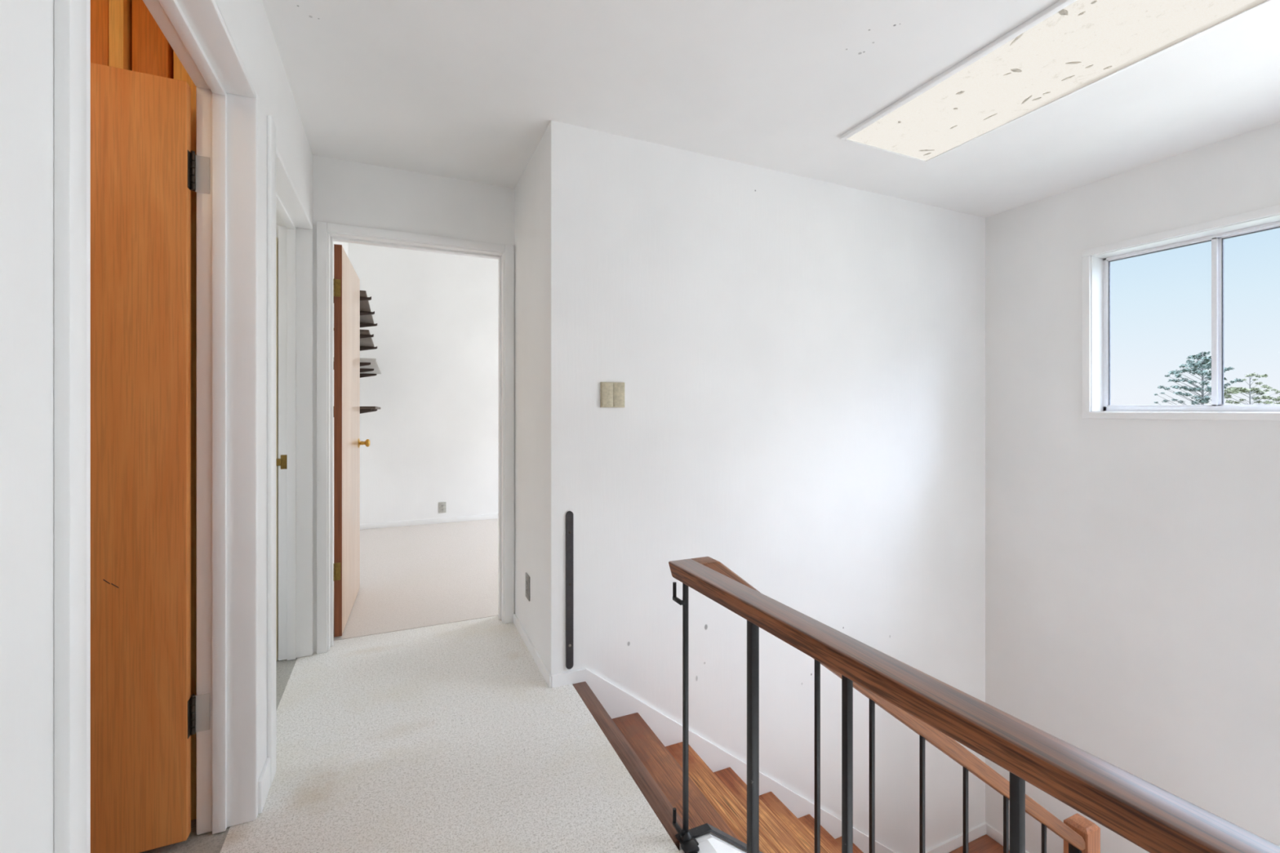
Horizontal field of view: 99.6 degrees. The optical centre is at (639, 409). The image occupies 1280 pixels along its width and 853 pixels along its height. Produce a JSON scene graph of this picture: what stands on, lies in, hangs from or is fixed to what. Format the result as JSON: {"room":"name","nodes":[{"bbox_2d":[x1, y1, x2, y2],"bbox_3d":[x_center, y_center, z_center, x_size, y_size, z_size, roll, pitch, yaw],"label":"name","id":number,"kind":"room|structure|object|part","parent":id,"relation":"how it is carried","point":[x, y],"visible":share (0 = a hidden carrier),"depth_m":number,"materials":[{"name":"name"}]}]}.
{"room":"stair landing","nodes":[
{"label":"stair landing","id":0,"kind":"room"},
{"bbox_2d":[90,0,195,820],"bbox_3d":[-1.833,-0.028,1.336,1.255,2.425,0.099,0,0,-24],"label":"wall","id":1,"kind":"structure","parent":0,"point":[125,34],"depth_m":1.52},
{"bbox_2d":[0,0,312,852],"bbox_3d":[-0.666,-0.028,0.426,0.125,2.425,4.783,0,0,-24],"label":"wall","id":2,"kind":"structure","parent":0,"point":[26,26],"depth_m":0.60,"materials":[{"name":"white paint"}]},
{"bbox_2d":[90,62,209,852],"bbox_3d":[-1.623,0.139,1.307,0.934,2.057,0.038,0,0,-24],"label":"door","id":3,"kind":"structure","parent":2,"relation":"in","point":[144,169],"depth_m":1.43,"materials":[{"name":"orange wood"}]},
{"bbox_3d":[-1.235,0.844,1.483,0.003,0.102,0.027,0,0,-24],"label":"plate","id":4,"kind":"part","parent":3,"relation":"part of","materials":[{"name":"metal"}]},
{"bbox_3d":[-1.235,-0.656,1.483,0.003,0.102,0.027,0,0,-24],"label":"plate","id":5,"kind":"part","parent":3,"relation":"part of","materials":[{"name":"metal"}]},
{"bbox_2d":[53,0,257,852],"bbox_3d":[-0.962,0.122,1.086,0.153,2.125,1.033,0,0,-24],"label":"door frame","id":6,"kind":"structure","parent":2,"relation":"attached to","point":[197,32],"depth_m":1.51,"materials":[{"name":"white wood"}]},
{"bbox_3d":[-0.707,0.122,0.676,0.025,2.125,0.075,0,0,-24],"label":"casing","id":7,"kind":"part","parent":6,"relation":"part of","materials":[{"name":"white wood"}]},
{"bbox_2d":[257,757,270,813],"bbox_3d":[-1.140,1.137,1.643,0.010,0.095,0.123,0,0,-24],"label":"baseboard","id":8,"kind":"structure","parent":2,"relation":"attached to","point":[264,782],"depth_m":1.62,"materials":[{"name":"white wood"}]},
{"bbox_2d":[275,237,278,661],"bbox_3d":[-1.838,0.185,2.508,0.268,2.000,0.020,0,0,-24],"label":"door","id":9,"kind":"structure","parent":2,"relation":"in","point":[277,238],"depth_m":2.56,"materials":[{"name":"white wood"}]},
{"bbox_2d":[266,115,514,786],"bbox_3d":[-1.032,0.129,2.394,1.115,2.112,1.153,0,0,-24],"label":"door frame","id":10,"kind":"structure","parent":2,"relation":"attached to","point":[295,462],"depth_m":2.60,"materials":[{"name":"white wood"}]},
{"bbox_3d":[-1.181,0.129,1.737,0.012,2.112,0.078,0,0,-24],"label":"casing","id":11,"kind":"part","parent":10,"relation":"part of","materials":[{"name":"white wood"}]},
{"bbox_3d":[-1.682,0.246,2.559,0.029,0.067,0.004,0,0,-24],"label":"strike plate","id":12,"kind":"part","parent":10,"relation":"part of","materials":[{"name":"gold metal"}]},
{"bbox_2d":[333,240,347,256],"bbox_3d":[-2.326,-0.365,3.995,0.100,3.100,2.835,0,0,-24],"label":"wall","id":13,"kind":"structure","parent":0,"point":[344,245],"depth_m":4.90,"materials":[{"name":"white paint"}]},
{"bbox_2d":[360,290,377,327],"bbox_3d":[-2.311,-0.789,4.410,0.267,0.082,1.500,0,0,-24],"label":"wall shelf","id":14,"kind":"object","parent":13,"relation":"attached to","point":[366,314],"visible":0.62,"depth_m":4.45,"materials":[{"name":"black metal"}]},
{"bbox_2d":[360,328,377,351],"bbox_3d":[-2.395,-0.572,4.597,0.267,0.082,1.090,0,0,-24],"label":"wall shelf","id":15,"kind":"object","parent":13,"relation":"attached to","point":[366,343],"visible":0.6,"depth_m":4.65,"materials":[{"name":"black metal"}]},
{"bbox_2d":[360,406,380,413],"bbox_3d":[-2.315,0.016,4.452,0.295,0.082,1.420,0,0,-24],"label":"wall shelf","id":16,"kind":"object","parent":13,"relation":"attached to","point":[362,409],"visible":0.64,"depth_m":3.88,"materials":[{"name":"brown wood"}]},
{"bbox_2d":[360,358,381,377],"bbox_3d":[-2.295,-0.319,4.417,0.302,0.082,1.500,0,0,-24],"label":"wall shelf","id":17,"kind":"object","parent":13,"relation":"attached to","point":[368,366],"visible":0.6,"depth_m":4.37,"materials":[{"name":"grey paint"}]},
{"bbox_2d":[275,155,514,653],"bbox_3d":[-0.632,-0.365,3.133,6.020,3.100,0.127,0,0,-24],"label":"wall","id":18,"kind":"structure","parent":0,"point":[348,193],"depth_m":2.79,"materials":[{"name":"white paint"}]},
{"bbox_2d":[333,244,370,637],"bbox_3d":[-1.678,0.159,3.177,0.103,2.029,0.815,0,0,-21],"label":"door","id":19,"kind":"structure","parent":18,"relation":"in","point":[347,442],"depth_m":2.94,"materials":[{"name":"brown wood"}]},
{"bbox_3d":[-1.784,0.215,3.504,0.067,0.062,0.062,0,0,-21],"label":"knob","id":20,"kind":"part","parent":19,"relation":"part of","materials":[{"name":"gold metal"}]},
{"bbox_2d":[140,518,679,852],"bbox_3d":[-0.266,1.304,2.296,6.000,0.241,7.865,0,0,-24],"label":"floor","id":21,"kind":"structure","parent":0,"point":[451,737],"depth_m":1.94,"materials":[{"name":"carpet"}]},
{"bbox_2d":[679,840,716,852],"bbox_3d":[0.738,1.306,0.161,0.092,0.239,2.886,0,0,-24],"label":"fascia","id":22,"kind":"object","parent":21,"relation":"attached to","point":[705,846],"visible":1,"depth_m":1.46,"materials":[{"name":"white paint"}]},
{"bbox_2d":[347,242,498,524],"bbox_3d":[-1.040,-0.365,6.194,4.250,3.100,0.120,0,0,-24],"label":"wall","id":23,"kind":"structure","parent":0,"point":[433,435],"depth_m":5.62,"materials":[{"name":"white paint"}]},
{"bbox_2d":[360,513,498,529],"bbox_3d":[-1.022,1.157,6.130,4.030,0.055,0.011,0,0,-24],"label":"baseboard","id":24,"kind":"structure","parent":23,"relation":"attached to","point":[474,517],"depth_m":5.60,"materials":[{"name":"white wood"}]},
{"bbox_2d":[438,502,445,513],"bbox_3d":[-2.066,1.022,5.662,0.072,0.112,0.008,0,0,-24],"label":"wall outlet","id":25,"kind":"object","parent":23,"relation":"attached to","point":[442,505],"visible":1,"depth_m":5.66,"materials":[{"name":"plastic"}]},
{"bbox_2d":[514,133,544,662],"bbox_3d":[-0.511,-0.028,2.754,0.120,2.425,0.664,0,0,-24],"label":"wall","id":26,"kind":"structure","parent":0,"point":[529,191],"depth_m":2.70,"materials":[{"name":"white paint"}]},
{"bbox_2d":[525,572,529,601],"bbox_3d":[-0.565,0.888,2.718,0.008,0.122,0.082,0,0,-24],"label":"wall outlet","id":27,"kind":"object","parent":26,"relation":"attached to","point":[527,577],"visible":1,"depth_m":2.70,"materials":[{"name":"metal"}]},
{"bbox_2d":[513,613,551,688],"bbox_3d":[-0.540,1.160,2.659,0.011,0.050,0.777,0,0,-24],"label":"baseboard","id":28,"kind":"structure","parent":26,"relation":"attached to","point":[540,664],"depth_m":2.57,"materials":[{"name":"white wood"}]},
{"bbox_2d":[544,120,985,852],"bbox_3d":[0.965,1.317,2.989,3.005,5.115,0.120,0,0,-24],"label":"wall","id":29,"kind":"structure","parent":0,"point":[800,361],"depth_m":2.78,"materials":[{"name":"white paint"}]},
{"bbox_2d":[565,511,573,669],"bbox_3d":[-0.305,0.781,2.345,0.032,0.684,0.011,0,0,-24],"label":"metal strip","id":30,"kind":"object","parent":29,"relation":"attached to","point":[569,515],"visible":1,"depth_m":2.34,"materials":[{"name":"metal"}]},
{"bbox_2d":[600,382,624,407],"bbox_3d":[-0.121,-0.067,2.425,0.115,0.113,0.016,0,0,-24],"label":"light switch","id":31,"kind":"object","parent":29,"relation":"attached to","point":[611,393],"visible":1,"depth_m":2.42,"materials":[{"name":"beige plastic"}]},
{"bbox_2d":[551,667,986,852],"bbox_3d":[0.927,1.928,2.898,2.860,1.588,0.014,0,0,-24],"label":"baseboard","id":32,"kind":"structure","parent":29,"relation":"attached to","point":[616,702],"depth_m":2.63,"materials":[{"name":"white wood"}]},
{"bbox_2d":[262,0,1279,217],"bbox_3d":[0.304,-1.300,0.932,6.120,0.120,4.910,0,0,-24],"label":"ceiling","id":33,"kind":"structure","parent":0,"point":[465,90],"depth_m":2.07,"materials":[{"name":"white paint"}]},
{"bbox_2d":[840,0,1279,162],"bbox_3d":[1.427,-1.232,2.015,0.595,0.016,1.222,0,0,-24],"label":"recessed light","id":34,"kind":"object","parent":33,"relation":"in","point":[1070,46],"visible":1,"depth_m":1.93,"materials":[{"name":"white plastic"}]},
{"bbox_2d":[985,121,1279,852],"bbox_3d":[3.115,1.317,1.698,0.145,5.115,3.999,0,0,-24],"label":"wall","id":35,"kind":"structure","parent":0,"point":[1132,566],"depth_m":2.81,"materials":[{"name":"white paint"}]},
{"bbox_2d":[986,823,1029,852],"bbox_3d":[2.629,2.690,2.585,0.012,0.065,1.955,0,0,-24],"label":"baseboard","id":36,"kind":"structure","parent":35,"relation":"attached to","point":[991,832],"depth_m":3.42,"materials":[{"name":"white wood"}]},
{"bbox_2d":[1082,204,1279,421],"bbox_3d":[2.713,-0.415,2.566,0.161,0.925,0.992,0,0,-24],"label":"window","id":37,"kind":"structure","parent":35,"relation":"in","point":[1096,261],"depth_m":2.74,"materials":[{"name":"metal"}]},
{"bbox_3d":[2.670,-0.421,2.787,0.014,0.809,0.440,0,0,-24],"label":"sliding sash","id":38,"kind":"part","parent":37,"relation":"part of","materials":[{"name":"glass"}]},
{"bbox_3d":[2.864,-0.421,2.401,0.014,0.809,0.456,0,0,-24],"label":"fixed sash","id":39,"kind":"part","parent":37,"relation":"part of","materials":[{"name":"glass"}]},
{"bbox_3d":[1.851,3.925,1.129,2.917,0.100,3.999,0,0,-24],"label":"floor","id":40,"kind":"structure","parent":0,"visible":0},
{"bbox_2d":[572,681,1009,852],"bbox_3d":[1.366,2.545,2.016,2.759,2.721,1.954,0,0,-24],"label":"staircase","id":41,"kind":"structure","parent":40,"relation":"on","point":[717,799],"depth_m":2.17,"materials":[{"name":"brown wood"}]},
{"bbox_2d":[668,556,1279,852],"bbox_3d":[1.467,1.572,0.862,2.001,2.300,2.367,0,0,-24],"label":"stair railing","id":42,"kind":"object","parent":41,"relation":"on","point":[1152,818],"visible":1,"depth_m":0.91,"materials":[{"name":"brown wood"}]},
{"bbox_3d":[0.126,0.823,1.496,0.013,0.721,0.013,0,0,-24],"label":"corner post","id":43,"kind":"part","parent":42,"relation":"part of","materials":[{"name":"black metal"}]},
{"bbox_3d":[0.978,1.870,1.880,1.869,1.389,0.026,0,0,-24],"label":"rail","id":44,"kind":"part","parent":42,"relation":"part of","materials":[{"name":"black metal"}]},
{"bbox_3d":[0.255,0.822,1.223,0.020,0.719,0.020,0,0,-24],"label":"post","id":45,"kind":"part","parent":42,"relation":"part of","materials":[{"name":"black metal"}]},
{"bbox_3d":[0.373,0.822,0.973,0.014,0.719,0.014,0,0,-24],"label":"post","id":46,"kind":"part","parent":42,"relation":"part of","materials":[{"name":"black metal"}]},
{"bbox_3d":[0.986,1.118,1.885,1.843,1.391,0.066,0,0,-24],"label":"sloping handrail","id":47,"kind":"part","parent":42,"relation":"part of","materials":[{"name":"brown wood"}]},
{"bbox_3d":[0.497,0.822,0.712,0.013,0.719,0.013,0,0,-24],"label":"post","id":48,"kind":"part","parent":42,"relation":"part of","materials":[{"name":"black metal"}]},
{"bbox_3d":[1.870,2.238,2.292,0.092,0.968,0.091,0,0,-24],"label":"newel post","id":49,"kind":"part","parent":42,"relation":"part of","materials":[{"name":"brown wood"}]},
{"label":"outside","id":50,"kind":"structure","parent":0,"visible":0},
{"bbox_3d":[132.525,10.285,76.135,295.800,0.200,330.000,0,0,-24],"label":"ground","id":51,"kind":"structure","parent":50,"visible":0},
{"bbox_2d":[1153,351,1243,404],"bbox_3d":[61.282,1.838,59.957,13.386,16.694,5.773,0,0,-24],"label":"conifer tree","id":52,"kind":"object","parent":51,"relation":"on","point":[1201,364],"visible":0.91,"depth_m":59.67,"materials":[{"name":"green plant"}]},
{"bbox_2d":[1223,373,1279,404],"bbox_3d":[67.031,3.110,58.777,11.756,14.149,4.846,0,0,-24],"label":"conifer tree","id":53,"kind":"object","parent":51,"relation":"on","point":[1233,389],"visible":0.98,"depth_m":57.86,"materials":[{"name":"green plant"}]}
]}

